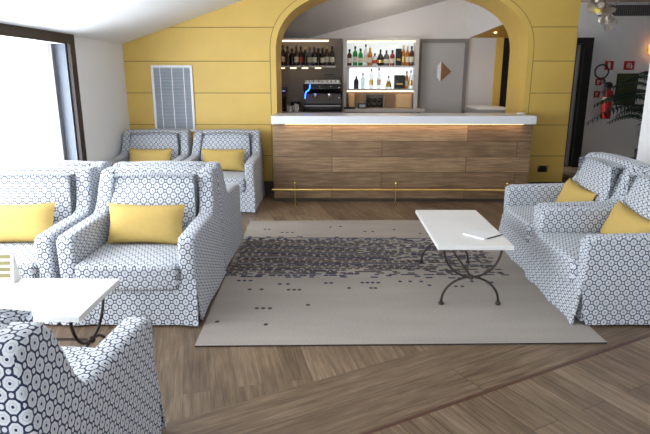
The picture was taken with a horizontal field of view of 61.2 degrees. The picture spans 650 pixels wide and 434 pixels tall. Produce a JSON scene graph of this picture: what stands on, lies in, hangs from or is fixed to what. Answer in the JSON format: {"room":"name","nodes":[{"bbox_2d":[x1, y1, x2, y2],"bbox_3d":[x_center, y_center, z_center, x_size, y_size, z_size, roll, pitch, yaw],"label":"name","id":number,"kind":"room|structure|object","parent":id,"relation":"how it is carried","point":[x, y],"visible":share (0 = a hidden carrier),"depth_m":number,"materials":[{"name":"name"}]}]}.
{"room":"hotel bar lounge","nodes":[
{"label":"hotel bar lounge","id":0,"kind":"room"},
{"bbox_2d":[0,36,129,161],"bbox_3d":[-2.845,-0.058,2.539,0.280,2.000,10.070,0,14,1],"label":"wall","id":1,"kind":"structure","parent":0,"point":[100,64],"depth_m":6.49,"materials":[{"name":"white paint"}]},
{"bbox_2d":[0,23,86,160],"bbox_3d":[-2.806,-0.270,3.372,0.295,2.000,5.390,0,14,1],"label":"window","id":2,"kind":"structure","parent":1,"relation":"in","point":[54,56],"depth_m":5.75,"materials":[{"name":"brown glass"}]},
{"bbox_2d":[0,0,242,45],"bbox_3d":[0.114,-1.973,1.958,6.240,2.228,10.170,0,14,1],"label":"ceiling","id":3,"kind":"structure","parent":0,"point":[114,21],"depth_m":5.51,"materials":[{"name":"white paint"}]},
{"bbox_2d":[41,166,649,433],"bbox_3d":[2.152,0.665,3.956,10.200,0.100,12.800,0,14,1],"label":"floor","id":4,"kind":"structure","parent":0,"point":[518,388],"depth_m":2.92,"materials":[{"name":"brown wood"}]},
{"bbox_2d":[0,165,99,324],"bbox_3d":[-2.173,0.141,3.930,0.908,0.898,0.982,0,14,1],"label":"armchair","id":5,"kind":"object","parent":4,"relation":"on","point":[73,190],"visible":0.52,"depth_m":4.01,"materials":[{"name":"fabric"}]},
{"bbox_2d":[0,242,38,277],"bbox_3d":[-2.173,0.303,3.794,0.664,0.191,0.618,0,14,1],"label":"seat cushion","id":6,"kind":"object","parent":5,"relation":"on","point":[27,262],"depth_m":3.61,"materials":[{"name":"fabric"}]},
{"bbox_2d":[0,202,54,242],"bbox_3d":[-2.171,0.044,3.887,0.544,0.291,0.175,0,14,0],"label":"cushion","id":7,"kind":"object","parent":5,"relation":"on","point":[18,223],"visible":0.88,"depth_m":3.82,"materials":[{"name":"yellow fabric"}]},
{"bbox_2d":[0,171,75,224],"bbox_3d":[-2.168,-0.089,4.068,0.636,0.466,0.257,0,14,1],"label":"cushion","id":8,"kind":"object","parent":5,"relation":"on","point":[16,187],"depth_m":4.02,"materials":[{"name":"fabric"}]},
{"bbox_2d":[0,160,110,174],"bbox_3d":[-2.176,-0.107,4.903,0.908,0.898,0.982,0,14,1],"label":"armchair","id":9,"kind":"object","parent":4,"relation":"on","point":[101,165],"visible":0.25,"depth_m":4.37,"materials":[{"name":"fabric"}]},
{"bbox_2d":[0,278,118,346],"bbox_3d":[-1.697,0.634,2.952,1.040,0.455,0.515,0,14,1],"label":"coffee table","id":10,"kind":"object","parent":4,"relation":"on","point":[48,299],"visible":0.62,"depth_m":2.90,"materials":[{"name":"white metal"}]},
{"bbox_2d":[0,251,20,283],"bbox_3d":[-1.824,0.278,3.075,0.180,0.175,0.090,-1,14,-3],"label":"menu card","id":11,"kind":"object","parent":10,"relation":"on","point":[9,271],"visible":1,"depth_m":3.06,"materials":[{"name":"white paper"}]},
{"bbox_2d":[0,308,166,433],"bbox_3d":[-1.190,0.642,1.962,0.908,0.898,0.982,1,14,2],"label":"armchair","id":12,"kind":"object","parent":4,"relation":"on","point":[47,387],"visible":1,"depth_m":1.72,"materials":[{"name":"fabric"}]},
{"bbox_2d":[0,308,33,324],"bbox_3d":[-1.199,0.505,1.732,0.636,0.466,0.257,1,14,2],"label":"cushion","id":13,"kind":"object","parent":12,"relation":"on","point":[7,316],"depth_m":1.66,"materials":[{"name":"fabric"}]},
{"bbox_2d":[61,346,94,369],"bbox_3d":[-1.185,0.719,2.160,0.664,0.191,0.618,1,14,2],"label":"seat cushion","id":14,"kind":"object","parent":12,"relation":"on","point":[74,355],"depth_m":2.34,"materials":[{"name":"fabric"}]},
{"bbox_2d":[56,165,226,325],"bbox_3d":[-1.257,0.146,3.908,0.908,0.898,0.982,0,14,1],"label":"armchair","id":15,"kind":"object","parent":4,"relation":"on","point":[163,284],"visible":0.9,"depth_m":3.63,"materials":[{"name":"fabric"}]},
{"bbox_2d":[75,242,179,290],"bbox_3d":[-1.258,0.309,3.772,0.664,0.191,0.618,0,14,1],"label":"seat cushion","id":16,"kind":"object","parent":15,"relation":"on","point":[137,266],"depth_m":3.50,"materials":[{"name":"fabric"}]},
{"bbox_2d":[108,203,184,244],"bbox_3d":[-1.256,0.050,3.865,0.544,0.291,0.175,0,14,1],"label":"cushion","id":17,"kind":"object","parent":15,"relation":"on","point":[162,224],"visible":0.98,"depth_m":3.81,"materials":[{"name":"yellow fabric"}]},
{"bbox_2d":[108,172,198,237],"bbox_3d":[-1.253,-0.084,4.046,0.636,0.466,0.257,0,14,1],"label":"cushion","id":18,"kind":"object","parent":15,"relation":"on","point":[130,188],"depth_m":4.00,"materials":[{"name":"fabric"}]},
{"bbox_2d":[107,129,192,166],"bbox_3d":[-2.179,-0.617,6.906,0.908,0.898,0.982,0,14,1],"label":"armchair","id":19,"kind":"object","parent":4,"relation":"on","point":[180,141],"visible":0.28,"depth_m":7.01,"materials":[{"name":"fabric"}]},
{"bbox_2d":[129,148,171,161],"bbox_3d":[-2.181,-0.713,6.863,0.540,0.281,0.175,0,14,1],"label":"cushion","id":20,"kind":"object","parent":19,"relation":"on","point":[136,155],"visible":0.63,"depth_m":6.80,"materials":[{"name":"yellow fabric"}]},
{"bbox_2d":[129,132,180,161],"bbox_3d":[-2.178,-0.847,7.044,0.636,0.466,0.257,0,14,1],"label":"cushion","id":21,"kind":"object","parent":19,"relation":"on","point":[137,140],"depth_m":7.00,"materials":[{"name":"fabric"}]},
{"bbox_2d":[113,161,242,267],"bbox_3d":[-1.265,-0.101,4.880,0.908,0.898,0.982,0,14,1],"label":"armchair","id":22,"kind":"object","parent":4,"relation":"on","point":[229,193],"visible":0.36,"depth_m":4.66,"materials":[{"name":"fabric"}]},
{"bbox_2d":[184,129,264,211],"bbox_3d":[-1.264,-0.611,6.884,0.908,0.898,0.982,0,14,1],"label":"armchair","id":23,"kind":"object","parent":4,"relation":"on","point":[251,181],"visible":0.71,"depth_m":6.97,"materials":[{"name":"fabric"}]},
{"bbox_2d":[202,149,244,171],"bbox_3d":[-1.266,-0.707,6.840,0.540,0.281,0.175,0,14,1],"label":"cushion","id":24,"kind":"object","parent":23,"relation":"on","point":[229,159],"visible":0.81,"depth_m":6.78,"materials":[{"name":"yellow fabric"}]},
{"bbox_2d":[201,132,251,168],"bbox_3d":[-1.263,-0.841,7.022,0.636,0.466,0.257,0,14,1],"label":"cushion","id":25,"kind":"object","parent":23,"relation":"on","point":[209,140],"depth_m":6.98,"materials":[{"name":"fabric"}]},
{"bbox_2d":[223,171,245,192],"bbox_3d":[-1.268,-0.449,6.747,0.664,0.191,0.618,0,14,1],"label":"seat cushion","id":26,"kind":"object","parent":23,"relation":"on","point":[239,177],"depth_m":6.48,"materials":[{"name":"fabric"}]},
{"bbox_2d":[282,109,342,112],"bbox_3d":[-0.379,-1.189,8.908,1.330,1.050,0.700,0,14,1],"label":"countertop","id":27,"kind":"structure","parent":4,"relation":"on","point":[301,110],"depth_m":8.44,"materials":[{"name":"stone"}]},
{"bbox_2d":[282,87,287,110],"bbox_3d":[-0.675,-1.863,8.679,0.184,0.370,0.181,0,14,1],"label":"coffee grinder","id":28,"kind":"object","parent":27,"relation":"on","point":[284,89],"visible":0.49,"depth_m":8.63,"materials":[{"name":"black plastic"}]},
{"bbox_2d":[303,82,341,111],"bbox_3d":[-0.035,-1.888,8.634,0.590,0.440,0.496,0,14,1],"label":"espresso machine","id":29,"kind":"object","parent":27,"relation":"on","point":[318,96],"visible":1,"depth_m":8.51,"materials":[{"name":"black metal"}]},
{"bbox_2d":[304,82,340,83],"bbox_3d":[-0.035,-2.096,8.600,0.550,0.020,0.420,0,14,1],"label":"tray","id":30,"kind":"object","parent":29,"relation":"on","point":[304,82],"depth_m":8.40,"materials":[{"name":"metal"}]},
{"bbox_2d":[195,220,606,346],"bbox_3d":[0.425,0.406,4.747,2.614,0.010,3.029,0,14,1],"label":"area rug","id":31,"kind":"object","parent":4,"relation":"on","point":[331,282],"visible":0.98,"depth_m":4.03,"materials":[{"name":"grey carpet"}]},
{"bbox_2d":[416,210,513,304],"bbox_3d":[1.027,0.288,4.269,0.515,0.455,1.040,0,14,1],"label":"coffee table","id":32,"kind":"object","parent":31,"relation":"on","point":[446,228],"visible":1,"depth_m":4.03,"materials":[{"name":"white laminate"}]},
{"bbox_2d":[463,228,502,239],"bbox_3d":[1.138,0.123,3.970,0.210,0.010,0.192,-11,18,-37],"label":"booklet","id":33,"kind":"object","parent":32,"relation":"on","point":[483,234],"visible":1,"depth_m":3.96,"materials":[{"name":"white paper"}]},
{"bbox_2d":[271,113,536,201],"bbox_3d":[0.971,-0.776,7.175,3.270,1.105,0.565,0,14,1],"label":"bar counter","id":34,"kind":"object","parent":4,"relation":"on","point":[311,150],"depth_m":6.98,"materials":[{"name":"brown wood"}]},
{"bbox_2d":[272,182,507,205],"bbox_3d":[0.951,-0.309,6.970,3.230,0.300,0.214,0,14,1],"label":"rail","id":35,"kind":"object","parent":34,"relation":"attached to","point":[295,189],"visible":0.76,"depth_m":6.87,"materials":[{"name":"gold metal"}]},
{"bbox_2d":[271,113,536,123],"bbox_3d":[0.971,-1.263,7.051,3.270,0.100,0.565,0,14,1],"label":"countertop","id":36,"kind":"structure","parent":34,"relation":"on","point":[277,118],"depth_m":6.79,"materials":[{"name":"white stone"}]},
{"bbox_2d":[499,152,649,273],"bbox_3d":[2.124,-0.073,4.769,0.982,0.898,0.908,0,14,1],"label":"armchair","id":37,"kind":"object","parent":4,"relation":"on","point":[607,175],"visible":0.45,"depth_m":4.69,"materials":[{"name":"fabric"}]},
{"bbox_2d":[504,206,533,242],"bbox_3d":[1.952,0.047,4.800,0.618,0.191,0.664,0,14,1],"label":"seat cushion","id":38,"kind":"object","parent":37,"relation":"on","point":[518,220],"depth_m":4.74,"materials":[{"name":"fabric"}]},
{"bbox_2d":[556,178,595,201],"bbox_3d":[2.176,-0.146,4.799,0.186,0.310,0.557,0,14,1],"label":"cushion","id":39,"kind":"object","parent":37,"relation":"on","point":[571,191],"visible":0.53,"depth_m":4.73,"materials":[{"name":"yellow fabric"}]},
{"bbox_2d":[574,157,627,200],"bbox_3d":[2.314,-0.255,4.718,0.257,0.466,0.636,0,14,1],"label":"cushion","id":40,"kind":"object","parent":37,"relation":"on","point":[602,176],"depth_m":4.56,"materials":[{"name":"fabric"}]},
{"bbox_2d":[525,168,649,324],"bbox_3d":[2.086,0.153,3.881,0.982,0.898,0.908,0,14,1],"label":"armchair","id":41,"kind":"object","parent":4,"relation":"on","point":[591,276],"visible":0.87,"depth_m":3.56,"materials":[{"name":"fabric"}]},
{"bbox_2d":[536,233,599,282],"bbox_3d":[1.914,0.273,3.912,0.618,0.191,0.664,0,14,1],"label":"seat cushion","id":42,"kind":"object","parent":41,"relation":"on","point":[559,252],"depth_m":3.87,"materials":[{"name":"fabric"}]},
{"bbox_2d":[600,200,649,233],"bbox_3d":[2.138,0.089,3.893,0.186,0.318,0.561,0,14,1],"label":"cushion","id":43,"kind":"object","parent":41,"relation":"on","point":[621,219],"visible":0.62,"depth_m":3.86,"materials":[{"name":"yellow fabric"}]},
{"bbox_2d":[623,174,649,219],"bbox_3d":[2.276,-0.029,3.830,0.257,0.466,0.636,0,14,1],"label":"cushion","id":44,"kind":"object","parent":41,"relation":"on","point":[637,199],"depth_m":3.94,"materials":[{"name":"fabric"}]},
{"bbox_2d":[585,71,648,159],"bbox_3d":[5.249,-1.460,8.733,2.180,1.662,1.626,-8,16,-27],"label":"potted palm","id":45,"kind":"object","parent":4,"relation":"on","point":[636,108],"visible":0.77,"depth_m":8.71,"materials":[{"name":"green plant"}]},
{"bbox_2d":[634,149,637,159],"bbox_3d":[5.276,-0.884,8.986,0.440,0.420,0.440,0,14,1],"label":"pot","id":46,"kind":"object","parent":45,"relation":"on","point":[635,150],"depth_m":8.99,"materials":[{"name":"white ceramic"}]},
{"bbox_2d":[122,0,580,181],"bbox_3d":[0.165,-2.317,7.482,6.150,3.940,0.752,0,14,1],"label":"wall","id":47,"kind":"structure","parent":0,"point":[233,51],"depth_m":7.21,"materials":[{"name":"yellow paint"}]},
{"bbox_2d":[150,65,195,131],"bbox_3d":[-2.010,-1.570,7.303,0.540,0.860,0.030,0,14,1],"label":"air vent","id":48,"kind":"object","parent":47,"relation":"in","point":[172,85],"visible":0.94,"depth_m":7.29,"materials":[{"name":"white metal"}]},
{"bbox_2d":[264,181,561,193],"bbox_3d":[0.300,-0.400,7.573,5.870,0.180,0.018,0,14,1],"label":"baseboard","id":49,"kind":"structure","parent":47,"relation":"attached to","point":[269,185],"depth_m":7.57,"materials":[{"name":"brown wood"}]},
{"bbox_2d":[537,165,547,171],"bbox_3d":[2.955,-0.655,7.470,0.148,0.088,0.017,0,14,1],"label":"wall socket","id":50,"kind":"object","parent":47,"relation":"attached to","point":[540,168],"visible":1,"depth_m":7.46,"materials":[{"name":"black plastic"}]},
{"bbox_2d":[283,0,446,37],"bbox_3d":[0.448,-3.461,8.143,3.850,1.470,1.100,0,14,1],"label":"ceiling","id":51,"kind":"structure","parent":0,"point":[333,15],"depth_m":8.46,"materials":[{"name":"paint"}]},
{"bbox_2d":[311,0,495,112],"bbox_3d":[0.642,-2.824,8.947,4.220,4.200,0.150,0,14,1],"label":"wall","id":52,"kind":"structure","parent":0,"point":[449,19],"depth_m":8.83,"materials":[{"name":"paint"}]},
{"bbox_2d":[281,38,341,108],"bbox_3d":[-0.396,-2.278,8.887,1.350,1.170,0.255,0,14,1],"label":"shelf","id":53,"kind":"object","parent":52,"relation":"attached to","point":[293,77],"visible":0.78,"depth_m":8.96,"materials":[{"name":"brown"}]},
{"bbox_2d":[281,45,284,65],"bbox_3d":[-0.671,-2.585,8.805,0.066,0.317,0.066,0,14,1],"label":"bottle","id":54,"kind":"object","parent":53,"relation":"on","point":[282,51],"visible":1,"depth_m":8.79,"materials":[{"name":"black glass"}]},
{"bbox_2d":[285,46,289,65],"bbox_3d":[-0.596,-2.567,8.767,0.076,0.300,0.076,0,14,1],"label":"bottle","id":55,"kind":"object","parent":53,"relation":"on","point":[287,53],"visible":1,"depth_m":8.74,"materials":[{"name":"brown glass"}]},
{"bbox_2d":[290,49,294,65],"bbox_3d":[-0.526,-2.559,8.809,0.076,0.265,0.076,0,14,1],"label":"bottle","id":56,"kind":"object","parent":53,"relation":"on","point":[291,53],"visible":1,"depth_m":8.78,"materials":[{"name":"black glass"}]},
{"bbox_2d":[294,46,298,65],"bbox_3d":[-0.456,-2.567,8.765,0.066,0.301,0.066,0,14,1],"label":"bottle","id":57,"kind":"object","parent":53,"relation":"on","point":[296,61],"visible":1,"depth_m":8.75,"materials":[{"name":"brown glass"}]},
{"bbox_2d":[298,46,302,65],"bbox_3d":[-0.386,-2.576,8.803,0.078,0.300,0.078,0,14,1],"label":"bottle","id":58,"kind":"object","parent":53,"relation":"on","point":[300,58],"visible":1,"depth_m":8.78,"materials":[{"name":"brown glass"}]},
{"bbox_2d":[303,47,306,65],"bbox_3d":[-0.316,-2.562,8.764,0.064,0.292,0.064,0,14,1],"label":"bottle","id":59,"kind":"object","parent":53,"relation":"on","point":[305,52],"visible":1,"depth_m":8.75,"materials":[{"name":"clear glass"}]},
{"bbox_2d":[307,47,311,65],"bbox_3d":[-0.246,-2.568,8.803,0.078,0.285,0.078,0,14,1],"label":"bottle","id":60,"kind":"object","parent":53,"relation":"on","point":[309,54],"visible":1,"depth_m":8.78,"materials":[{"name":"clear glass"}]},
{"bbox_2d":[312,47,316,65],"bbox_3d":[-0.171,-2.558,8.763,0.078,0.285,0.078,0,14,1],"label":"bottle","id":61,"kind":"object","parent":53,"relation":"on","point":[314,55],"visible":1,"depth_m":8.74,"materials":[{"name":"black glass"}]},
{"bbox_2d":[316,48,319,65],"bbox_3d":[-0.106,-2.561,8.803,0.076,0.270,0.076,0,14,1],"label":"bottle","id":62,"kind":"object","parent":53,"relation":"on","point":[318,52],"visible":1,"depth_m":8.77,"materials":[{"name":"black glass"}]},
{"bbox_2d":[320,48,323,65],"bbox_3d":[-0.041,-2.552,8.763,0.066,0.273,0.066,0,14,1],"label":"bottle","id":63,"kind":"object","parent":53,"relation":"on","point":[322,52],"visible":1,"depth_m":8.75,"materials":[{"name":"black glass"}]},
{"bbox_2d":[324,46,328,65],"bbox_3d":[0.029,-2.575,8.797,0.078,0.300,0.078,0,14,1],"label":"bottle","id":64,"kind":"object","parent":53,"relation":"on","point":[326,54],"visible":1,"depth_m":8.77,"materials":[{"name":"brown glass"}]},
{"bbox_2d":[330,46,334,65],"bbox_3d":[0.114,-2.562,8.758,0.078,0.294,0.078,0,14,1],"label":"bottle","id":65,"kind":"object","parent":53,"relation":"on","point":[332,54],"visible":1,"depth_m":8.73,"materials":[{"name":"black glass"}]},
{"bbox_2d":[343,38,424,112],"bbox_3d":[0.933,-2.246,8.783,1.290,1.160,0.435,0,14,1],"label":"shelving unit","id":66,"kind":"object","parent":52,"relation":"attached to","point":[389,44],"visible":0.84,"depth_m":8.86,"materials":[{"name":"white"}]},
{"bbox_2d":[347,49,351,65],"bbox_3d":[0.391,-2.547,8.778,0.078,0.256,0.078,0,14,1],"label":"bottle","id":67,"kind":"object","parent":66,"relation":"on","point":[349,55],"visible":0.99,"depth_m":8.76,"materials":[{"name":"brown glass"}]},
{"bbox_2d":[348,93,354,106],"bbox_3d":[0.429,-1.892,8.952,0.110,0.240,0.105,0,14,1],"label":"box","id":68,"kind":"object","parent":66,"relation":"on","point":[351,96],"visible":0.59,"depth_m":8.90,"materials":[{"name":"brown wood"}]},
{"bbox_2d":[353,46,357,65],"bbox_3d":[0.481,-2.568,8.772,0.078,0.300,0.078,0,14,1],"label":"bottle","id":69,"kind":"object","parent":66,"relation":"on","point":[355,54],"visible":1,"depth_m":8.75,"materials":[{"name":"green glass"}]},
{"bbox_2d":[354,76,358,88],"bbox_3d":[0.504,-2.171,8.872,0.080,0.201,0.080,0,14,1],"label":"bottle","id":70,"kind":"object","parent":66,"relation":"on","point":[356,81],"visible":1,"depth_m":8.85,"materials":[{"name":"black glass"}]},
{"bbox_2d":[358,48,362,65],"bbox_3d":[0.567,-2.551,8.775,0.078,0.265,0.078,0,14,1],"label":"bottle","id":71,"kind":"object","parent":66,"relation":"on","point":[360,55],"visible":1,"depth_m":8.75,"materials":[{"name":"green glass"}]},
{"bbox_2d":[358,103,366,108],"bbox_3d":[0.603,-1.794,8.884,0.140,0.085,0.018,0,14,1],"label":"frame","id":72,"kind":"object","parent":66,"relation":"on","point":[360,105],"visible":1,"depth_m":8.88,"materials":[{"name":"black plastic"}]},
{"bbox_2d":[361,73,364,88],"bbox_3d":[0.611,-2.194,8.865,0.064,0.248,0.064,0,14,1],"label":"bottle","id":73,"kind":"object","parent":66,"relation":"on","point":[362,78],"visible":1,"depth_m":8.85,"materials":[{"name":"clear glass"}]},
{"bbox_2d":[364,44,367,65],"bbox_3d":[0.649,-2.580,8.766,0.066,0.326,0.066,0,14,1],"label":"bottle","id":74,"kind":"object","parent":66,"relation":"on","point":[365,50],"visible":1,"depth_m":8.75,"materials":[{"name":"clear glass"}]},
{"bbox_2d":[367,47,371,65],"bbox_3d":[0.717,-2.557,8.771,0.078,0.279,0.078,0,14,1],"label":"bottle","id":75,"kind":"object","parent":66,"relation":"on","point":[369,52],"visible":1,"depth_m":8.74,"materials":[{"name":"orange glass"}]},
{"bbox_2d":[369,69,372,88],"bbox_3d":[0.747,-2.227,8.855,0.066,0.317,0.066,0,14,1],"label":"bottle","id":76,"kind":"object","parent":66,"relation":"on","point":[371,73],"visible":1,"depth_m":8.84,"materials":[{"name":"clear glass"}]},
{"bbox_2d":[365,93,383,108],"bbox_3d":[0.804,-1.889,8.950,0.310,0.235,0.140,0,14,1],"label":"crate","id":77,"kind":"object","parent":66,"relation":"on","point":[371,96],"visible":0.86,"depth_m":8.99,"materials":[{"name":"black plastic"}]},
{"bbox_2d":[372,53,376,65],"bbox_3d":[0.794,-2.515,8.781,0.082,0.192,0.082,0,14,1],"label":"bottle","id":78,"kind":"object","parent":66,"relation":"on","point":[374,59],"visible":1,"depth_m":8.76,"materials":[{"name":"clear glass"}]},
{"bbox_2d":[377,68,380,88],"bbox_3d":[0.867,-2.231,8.852,0.066,0.326,0.066,0,14,1],"label":"bottle","id":79,"kind":"object","parent":66,"relation":"on","point":[378,74],"visible":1,"depth_m":8.83,"materials":[{"name":"clear glass"}]},
{"bbox_2d":[346,89,413,90],"bbox_3d":[0.884,-2.066,8.922,1.080,0.028,0.255,0,14,1],"label":"shelf","id":80,"kind":"object","parent":66,"relation":"attached to","point":[346,89],"depth_m":8.80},
{"bbox_2d":[347,91,412,91],"bbox_3d":[0.883,-2.019,8.829,1.060,0.016,0.028,0,14,1],"label":"light","id":81,"kind":"object","parent":66,"relation":"attached to","point":[347,91],"depth_m":8.82,"materials":[{"name":"white"}]},
{"bbox_2d":[377,49,383,65],"bbox_3d":[0.884,-2.542,8.773,0.118,0.249,0.118,0,14,1],"label":"bottle","id":82,"kind":"object","parent":66,"relation":"on","point":[380,60],"visible":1,"depth_m":8.74,"materials":[{"name":"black glass"}]},
{"bbox_2d":[347,42,413,88],"bbox_3d":[0.886,-2.465,8.944,1.080,0.735,0.015,0,14,1],"label":"light","id":83,"kind":"object","parent":66,"relation":"on","point":[375,46],"depth_m":8.95,"materials":[{"name":"white"}]},
{"bbox_2d":[347,66,414,67],"bbox_3d":[0.884,-2.415,8.833,1.080,0.028,0.255,0,14,1],"label":"shelf","id":84,"kind":"object","parent":66,"relation":"attached to","point":[347,66],"depth_m":8.73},
{"bbox_2d":[347,41,414,41],"bbox_3d":[0.883,-2.756,8.642,1.060,0.022,0.028,0,14,1],"label":"light","id":85,"kind":"object","parent":66,"relation":"attached to","point":[347,41],"depth_m":8.63,"materials":[{"name":"white"}]},
{"bbox_2d":[383,50,389,65],"bbox_3d":[0.979,-2.536,8.773,0.102,0.237,0.102,0,14,1],"label":"bottle","id":86,"kind":"object","parent":66,"relation":"on","point":[386,56],"visible":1,"depth_m":8.74,"materials":[{"name":"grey glass"}]},
{"bbox_2d":[385,76,391,88],"bbox_3d":[1.024,-2.172,8.865,0.116,0.207,0.116,0,14,1],"label":"bottle","id":87,"kind":"object","parent":66,"relation":"on","point":[388,83],"visible":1,"depth_m":8.84,"materials":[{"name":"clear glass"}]},
{"bbox_2d":[390,50,394,65],"bbox_3d":[1.074,-2.538,8.771,0.078,0.241,0.078,0,14,1],"label":"bottle","id":88,"kind":"object","parent":66,"relation":"on","point":[392,56],"visible":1,"depth_m":8.75,"materials":[{"name":"red glass"}]},
{"bbox_2d":[395,49,401,65],"bbox_3d":[1.169,-2.546,8.766,0.090,0.260,0.092,0,14,1],"label":"gift box","id":89,"kind":"object","parent":66,"relation":"on","point":[398,52],"visible":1,"depth_m":8.73,"materials":[{"name":"black cardboard"}]},
{"bbox_2d":[393,75,404,88],"bbox_3d":[1.194,-2.175,8.860,0.170,0.215,0.122,0,14,1],"label":"gift box","id":90,"kind":"object","parent":66,"relation":"on","point":[399,80],"visible":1,"depth_m":8.80,"materials":[{"name":"black cardboard"}]},
{"bbox_2d":[394,93,411,108],"bbox_3d":[1.269,-1.886,8.941,0.280,0.235,0.126,0,14,1],"label":"box","id":91,"kind":"object","parent":66,"relation":"on","point":[401,100],"visible":0.99,"depth_m":8.88,"materials":[{"name":"brown wood"}]},
{"bbox_2d":[401,45,404,65],"bbox_3d":[1.249,-2.574,8.759,0.066,0.317,0.066,0,14,1],"label":"bottle","id":92,"kind":"object","parent":66,"relation":"on","point":[403,50],"visible":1,"depth_m":8.74,"materials":[{"name":"orange glass"}]},
{"bbox_2d":[405,46,408,65],"bbox_3d":[1.314,-2.566,8.760,0.066,0.301,0.066,0,14,1],"label":"bottle","id":93,"kind":"object","parent":66,"relation":"on","point":[407,51],"visible":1,"depth_m":8.74,"materials":[{"name":"orange glass"}]},
{"bbox_2d":[405,71,408,88],"bbox_3d":[1.314,-2.207,8.852,0.066,0.280,0.066,0,14,1],"label":"bottle","id":94,"kind":"object","parent":66,"relation":"on","point":[406,76],"visible":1,"depth_m":8.83,"materials":[{"name":"orange glass"}]},
{"bbox_2d":[408,70,412,88],"bbox_3d":[1.379,-2.212,8.849,0.066,0.292,0.066,0,14,1],"label":"bottle","id":95,"kind":"object","parent":66,"relation":"on","point":[410,85],"visible":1,"depth_m":8.83,"materials":[{"name":"clear glass"}]},
{"bbox_2d":[409,46,413,65],"bbox_3d":[1.379,-2.565,8.759,0.078,0.300,0.078,0,14,1],"label":"bottle","id":96,"kind":"object","parent":66,"relation":"on","point":[411,54],"visible":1,"depth_m":8.74,"materials":[{"name":"brown glass"}]},
{"bbox_2d":[417,39,468,112],"bbox_3d":[1.895,-1.807,9.084,0.810,2.160,0.049,0,14,1],"label":"door","id":97,"kind":"structure","parent":52,"relation":"in","point":[442,73],"depth_m":8.94,"materials":[{"name":"grey paint"}]},
{"bbox_2d":[492,37,503,105],"bbox_3d":[2.812,-1.840,9.155,0.120,2.190,0.170,0,14,1],"label":"trim","id":98,"kind":"structure","parent":52,"relation":"attached to","point":[499,40],"depth_m":8.93,"materials":[{"name":"yellow paint"}]},
{"bbox_2d":[465,105,504,112],"bbox_3d":[2.481,-1.144,8.569,0.500,1.130,0.760,0,14,1],"label":"countertop","id":99,"kind":"structure","parent":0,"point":[469,108],"depth_m":8.19,"materials":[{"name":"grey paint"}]},
{"bbox_2d":[470,3,508,37],"bbox_3d":[2.918,-3.476,8.103,1.210,1.520,1.100,0,14,1],"label":"ceiling","id":100,"kind":"structure","parent":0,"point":[483,24],"depth_m":8.51,"materials":[{"name":"paint"}]},
{"bbox_2d":[562,34,577,176],"bbox_3d":[3.499,-1.698,8.598,0.150,2.190,1.200,0,14,1],"label":"wall","id":101,"kind":"structure","parent":0,"point":[577,34],"depth_m":7.99,"materials":[{"name":"paint"}]},
{"bbox_2d":[499,38,509,106],"bbox_3d":[3.152,-1.838,9.146,0.560,2.190,0.080,0,14,1],"label":"door","id":102,"kind":"structure","parent":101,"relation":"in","point":[506,50],"depth_m":8.98,"materials":[{"name":"black paint"}]},
{"bbox_2d":[578,2,649,156],"bbox_3d":[5.042,-2.497,9.688,4.600,3.200,0.150,0,14,1],"label":"wall","id":103,"kind":"structure","parent":0,"point":[629,40],"depth_m":9.57,"materials":[{"name":"white paint"}]},
{"bbox_2d":[564,38,593,166],"bbox_3d":[4.060,-1.991,9.687,1.040,2.220,0.130,0,14,1],"label":"door","id":104,"kind":"structure","parent":103,"relation":"in","point":[584,49],"depth_m":9.63,"materials":[{"name":"black paint"}]},
{"bbox_2d":[595,79,601,84],"bbox_3d":[4.795,-2.367,9.643,0.110,0.110,0.008,0,14,1],"label":"safety sign","id":105,"kind":"object","parent":103,"relation":"attached to","point":[597,81],"visible":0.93,"depth_m":9.64,"materials":[{"name":"white paint"}]},
{"bbox_2d":[594,64,612,118],"bbox_3d":[4.844,-2.179,9.557,0.370,0.929,0.190,-6,16,-23],"label":"fire extinguisher","id":106,"kind":"object","parent":103,"relation":"attached to","point":[608,93],"visible":0.86,"depth_m":9.54,"materials":[{"name":"red metal"}]},
{"bbox_2d":[604,61,613,69],"bbox_3d":[4.945,-2.638,9.572,0.150,0.150,0.008,0,14,1],"label":"safety sign","id":107,"kind":"object","parent":103,"relation":"attached to","point":[610,64],"visible":0.86,"depth_m":9.57,"materials":[{"name":"white paint"}]},
{"bbox_2d":[597,5,649,15],"bbox_3d":[5.890,-3.503,9.324,2.500,0.170,0.036,0,14,1],"label":"air vent","id":108,"kind":"object","parent":103,"relation":"in","point":[621,10],"visible":0.76,"depth_m":9.32,"materials":[{"name":"black metal"}]},
{"bbox_2d":[614,73,638,104],"bbox_3d":[5.290,-2.243,9.663,0.370,0.540,0.018,0,14,1],"label":"poster","id":109,"kind":"object","parent":103,"relation":"attached to","point":[620,76],"visible":0.42,"depth_m":9.64,"materials":[{"name":"green paper"}]},
{"bbox_2d":[623,61,634,69],"bbox_3d":[5.290,-2.636,9.565,0.180,0.150,0.013,0,14,1],"label":"safety sign","id":110,"kind":"object","parent":103,"relation":"attached to","point":[628,65],"visible":1,"depth_m":9.56,"materials":[{"name":"white paint"}]},
{"bbox_2d":[581,0,649,1],"bbox_3d":[5.273,-3.146,7.069,4.070,0.150,4.800,0,14,1],"label":"ceiling","id":111,"kind":"structure","parent":0,"point":[581,0],"depth_m":9.13,"materials":[{"name":"beige paint"}]},
{"bbox_2d":[586,0,618,31],"bbox_3d":[4.536,-3.321,8.998,0.500,0.577,0.277,0,14,1],"label":"pendant","id":112,"kind":"object","parent":111,"relation":"hanging from","point":[607,17],"visible":1,"depth_m":8.96,"materials":[{"name":"metal"}]},
{"bbox_2d":[636,66,649,164],"bbox_3d":[3.120,-0.740,1.237,0.200,3.963,8.050,0,14,1],"label":"wall","id":113,"kind":"structure","parent":0,"point":[643,153],"depth_m":5.28,"materials":[{"name":"white paint"}]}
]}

